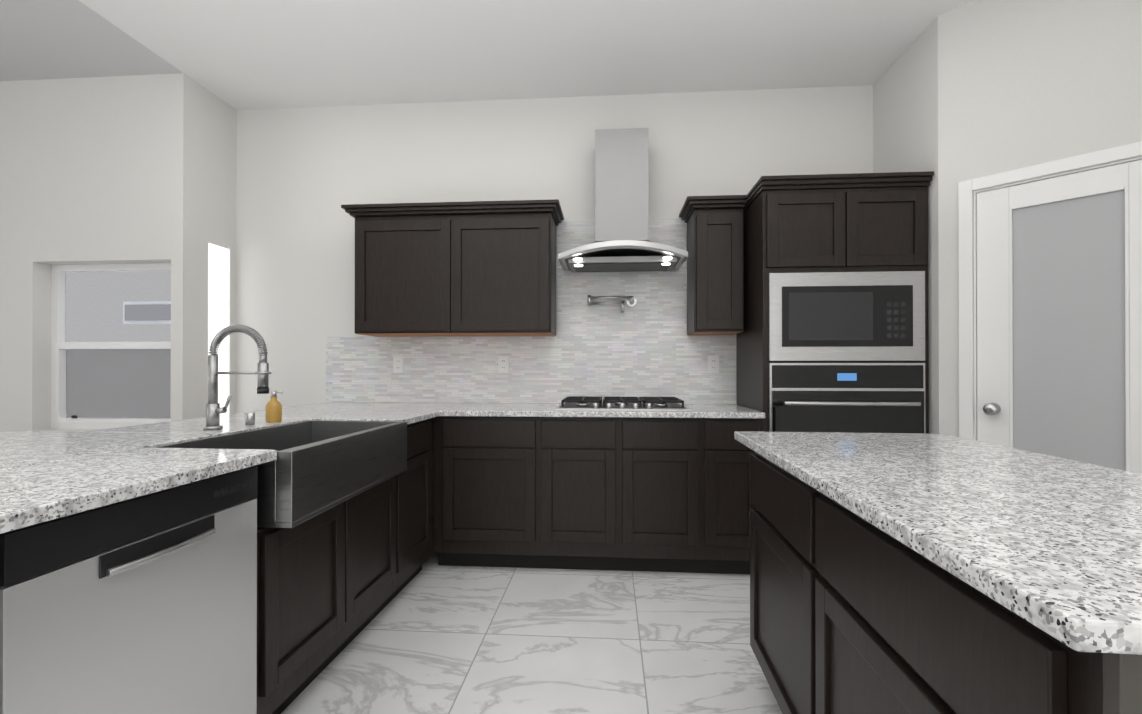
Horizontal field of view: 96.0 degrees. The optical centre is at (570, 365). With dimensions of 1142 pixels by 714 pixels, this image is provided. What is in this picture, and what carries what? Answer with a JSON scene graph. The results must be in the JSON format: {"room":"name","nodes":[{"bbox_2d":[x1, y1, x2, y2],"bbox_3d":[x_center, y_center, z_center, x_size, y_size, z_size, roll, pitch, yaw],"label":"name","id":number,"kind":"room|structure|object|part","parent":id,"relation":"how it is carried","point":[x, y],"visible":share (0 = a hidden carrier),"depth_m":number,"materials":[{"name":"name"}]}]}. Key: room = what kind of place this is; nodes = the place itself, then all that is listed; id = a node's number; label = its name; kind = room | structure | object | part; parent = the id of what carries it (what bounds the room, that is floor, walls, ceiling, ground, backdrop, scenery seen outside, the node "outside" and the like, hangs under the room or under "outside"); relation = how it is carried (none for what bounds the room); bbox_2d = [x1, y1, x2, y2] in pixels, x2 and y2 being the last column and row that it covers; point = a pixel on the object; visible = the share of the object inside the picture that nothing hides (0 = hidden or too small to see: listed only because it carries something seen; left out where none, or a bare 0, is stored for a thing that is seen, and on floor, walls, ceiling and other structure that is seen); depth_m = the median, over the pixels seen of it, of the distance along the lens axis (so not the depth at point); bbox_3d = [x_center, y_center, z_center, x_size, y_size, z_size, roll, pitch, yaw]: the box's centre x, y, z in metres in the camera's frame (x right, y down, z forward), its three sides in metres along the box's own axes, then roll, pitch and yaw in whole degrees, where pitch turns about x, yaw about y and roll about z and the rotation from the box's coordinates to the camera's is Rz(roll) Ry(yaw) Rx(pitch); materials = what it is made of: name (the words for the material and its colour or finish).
{"room":"kitchen","nodes":[
{"label":"kitchen","id":0,"kind":"room"},
{"bbox_2d":[0,73,207,430],"bbox_3d":[-4.202,-0.329,3.441,3.580,3.000,0.200,0,0,4],"label":"wall","id":1,"kind":"structure","parent":0,"point":[105,170],"depth_m":3.27,"materials":[{"name":"paint"}]},
{"bbox_2d":[51,263,170,428],"bbox_3d":[-2.964,-0.124,3.374,0.940,1.080,0.070,0,0,4],"label":"window","id":2,"kind":"structure","parent":1,"relation":"in","point":[60,346],"depth_m":3.39,"materials":[{"name":"white plastic"}]},
{"bbox_2d":[207,90,236,413],"bbox_3d":[-2.450,-0.329,3.542,0.100,3.000,0.260,0,0,4],"label":"wall","id":3,"kind":"structure","parent":0,"point":[222,144],"depth_m":3.55,"materials":[{"name":"paint"}]},
{"bbox_2d":[208,243,231,414],"bbox_3d":[-2.396,-0.179,3.513,0.012,1.300,0.200,0,0,4],"label":"window narrow slot","id":4,"kind":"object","parent":3,"relation":"attached to","point":[219,288],"visible":0.54,"depth_m":3.52,"materials":[{"name":"glass"}]},
{"bbox_2d":[0,0,972,109],"bbox_3d":[-0.756,-1.869,-0.257,11.000,0.050,7.800,0,0,4],"label":"ceiling","id":5,"kind":"structure","parent":0,"point":[251,54],"depth_m":2.94,"materials":[{"name":"paint"}]},
{"bbox_2d":[281,552,781,713],"bbox_3d":[-0.601,1.189,1.825,11.000,0.050,12.000,0,0,4],"label":"floor","id":6,"kind":"structure","parent":0,"point":[432,637],"depth_m":2.11,"materials":[{"name":"tile"}]},
{"bbox_2d":[0,324,447,713],"bbox_3d":[-1.314,0.503,1.880,1.065,1.323,3.395,0,0,4],"label":"base cabinets","id":7,"kind":"object","parent":6,"relation":"on","point":[272,556],"depth_m":1.39,"materials":[{"name":"brown wood"}]},
{"bbox_2d":[0,466,257,713],"bbox_3d":[-0.960,0.725,1.173,0.116,0.874,0.612,0,0,4],"label":"dishwasher","id":8,"kind":"object","parent":7,"relation":"in","point":[146,603],"depth_m":1.11,"materials":[{"name":"silver metal"}]},
{"bbox_2d":[203,324,270,429],"bbox_3d":[-1.305,0.043,2.014,0.271,0.411,0.065,0,0,4],"label":"faucet","id":9,"kind":"object","parent":7,"relation":"on","point":[213,410],"depth_m":2.01,"materials":[{"name":"grey metal"}]},
{"bbox_2d":[151,420,406,527],"bbox_3d":[-1.038,0.370,1.976,0.494,0.226,0.880,0,0,4],"label":"sink","id":10,"kind":"object","parent":7,"relation":"in","point":[317,466],"depth_m":1.83,"materials":[{"name":"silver metal"}]},
{"bbox_2d":[0,402,764,533],"bbox_3d":[-1.242,0.265,1.875,4.428,0.031,3.397,0,0,4],"label":"countertop","id":11,"kind":"structure","parent":7,"relation":"on","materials":[{"name":"white stone"}]},
{"bbox_2d":[448,396,764,573],"bbox_3d":[0.161,0.685,3.138,1.812,0.967,0.664,0,0,4],"label":"base cabinets","id":12,"kind":"object","parent":6,"relation":"on","point":[654,484],"depth_m":2.86,"materials":[{"name":"brown wood"}]},
{"bbox_2d":[555,396,691,410],"bbox_3d":[0.307,0.228,3.125,0.760,0.052,0.520,0,0,4],"label":"cooktop","id":13,"kind":"object","parent":12,"relation":"in","point":[570,403],"depth_m":2.96,"materials":[{"name":"black metal"}]},
{"bbox_2d":[736,171,933,432],"bbox_3d":[1.494,0.073,3.037,0.888,2.192,0.674,0,0,4],"label":"tall cabinet","id":14,"kind":"object","parent":6,"relation":"on","point":[833,336],"visible":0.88,"depth_m":2.77,"materials":[{"name":"brown wood"}]},
{"bbox_2d":[750,455,1141,713],"bbox_3d":[0.928,0.724,1.180,0.692,0.876,1.423,0,0,4],"label":"kitchen island","id":15,"kind":"object","parent":6,"relation":"on","point":[910,573],"depth_m":0.97,"materials":[{"name":"brown wood"}]},
{"bbox_2d":[734,431,1141,670],"bbox_3d":[0.926,0.262,1.190,0.780,0.032,1.490,0,0,4],"label":"island countertop","id":16,"kind":"structure","parent":15,"relation":"on","point":[1053,543],"depth_m":0.85,"materials":[{"name":"white stone"}]},
{"bbox_2d":[236,85,872,412],"bbox_3d":[-0.206,-0.328,3.557,4.573,3.000,0.100,0,0,4],"label":"wall","id":17,"kind":"structure","parent":0,"point":[304,174],"depth_m":3.56,"materials":[{"name":"paint"}]},
{"bbox_2d":[349,203,472,336],"bbox_3d":[-1.025,-0.596,3.396,0.697,0.782,0.316,0,0,4],"label":"upper cabinet","id":18,"kind":"object","parent":17,"relation":"attached to","point":[408,259],"depth_m":3.25,"materials":[{"name":"brown wood"}]},
{"bbox_2d":[461,203,556,335],"bbox_3d":[-0.459,-0.596,3.354,0.698,0.782,0.316,0,0,4],"label":"upper cabinet","id":19,"kind":"object","parent":17,"relation":"attached to","point":[480,268],"depth_m":3.20,"materials":[{"name":"brown wood"}]},
{"bbox_2d":[326,219,735,403],"bbox_3d":[-0.314,-0.362,3.509,2.820,1.234,0.010,0,0,4],"label":"tile backsplash","id":20,"kind":"structure","parent":17,"relation":"attached to","point":[646,345],"depth_m":3.48,"materials":[{"name":"tile"}]},
{"bbox_2d":[393,356,403,372],"bbox_3d":[-1.198,-0.008,3.564,0.072,0.116,0.008,0,0,4],"label":"electrical outlet","id":21,"kind":"object","parent":20,"relation":"attached to","point":[398,364],"visible":1,"depth_m":3.56,"materials":[{"name":"white plastic"}]},
{"bbox_2d":[498,356,508,372],"bbox_3d":[-0.460,-0.009,3.510,0.072,0.116,0.008,0,0,4],"label":"electrical outlet","id":22,"kind":"object","parent":20,"relation":"attached to","point":[503,364],"visible":1,"depth_m":3.51,"materials":[{"name":"white plastic"}]},
{"bbox_2d":[588,295,636,312],"bbox_3d":[0.273,-0.404,3.396,0.326,0.120,0.130,0,0,4],"label":"pot filler","id":23,"kind":"object","parent":20,"relation":"attached to","point":[631,301],"visible":1,"depth_m":3.39,"materials":[{"name":"silver metal"}]},
{"bbox_2d":[708,355,718,372],"bbox_3d":[0.944,-0.009,3.406,0.072,0.116,0.008,0,0,4],"label":"electrical outlet","id":24,"kind":"object","parent":20,"relation":"attached to","point":[713,363],"visible":1,"depth_m":3.40,"materials":[{"name":"white plastic"}]},
{"bbox_2d":[558,128,687,271],"bbox_3d":[0.318,-1.052,3.217,0.770,0.855,0.484,0,0,4],"label":"range hood","id":25,"kind":"object","parent":17,"relation":"attached to","point":[622,243],"visible":1,"depth_m":3.21,"materials":[{"name":"silver metal"}]},
{"bbox_2d":[679,195,746,334],"bbox_3d":[0.879,-0.605,3.229,0.346,0.806,0.368,0,0,4],"label":"upper cabinet","id":26,"kind":"object","parent":17,"relation":"attached to","point":[715,266],"visible":1,"depth_m":3.10,"materials":[{"name":"brown wood"}]},
{"bbox_2d":[873,16,938,433],"bbox_3d":[1.996,-0.331,3.013,0.100,3.000,0.660,0,0,4],"label":"wall","id":27,"kind":"structure","parent":0,"point":[905,112],"depth_m":2.85,"materials":[{"name":"paint"}]},
{"bbox_2d":[938,0,1141,436],"bbox_3d":[2.433,-0.334,2.171,0.100,3.000,1.450,0,0,-41],"label":"wall","id":28,"kind":"structure","parent":0,"point":[1023,83],"depth_m":2.45,"materials":[{"name":"paint"}]},
{"bbox_2d":[958,141,1141,439],"bbox_3d":[2.266,0.117,2.349,0.118,2.100,0.782,0,0,-41],"label":"door frame","id":29,"kind":"structure","parent":28,"relation":"attached to","point":[967,245],"depth_m":2.57,"materials":[{"name":"white paint"}]},
{"bbox_2d":[976,160,1141,473],"bbox_3d":[2.233,0.147,2.310,0.108,2.022,0.658,0,0,-41],"label":"pantry door","id":30,"kind":"structure","parent":28,"relation":"in","point":[1059,316],"depth_m":2.34,"materials":[{"name":"white paint"}]},
{"bbox_3d":[2.230,0.127,2.286,0.071,1.739,0.626,0,0,-41],"label":"pantry door hardware","id":31,"kind":"part","parent":30,"relation":"part of","materials":[{"name":"silver metal"}]},
{"label":"outside","id":32,"kind":"structure","parent":0,"visible":0},
{"bbox_2d":[65,271,170,417],"bbox_3d":[-4.794,-2.318,6.161,14.000,9.000,0.100,0,0,4],"label":"window glass","id":33,"kind":"structure","parent":32,"point":[131,306],"depth_m":6.20,"materials":[{"name":"glass"}]}
]}

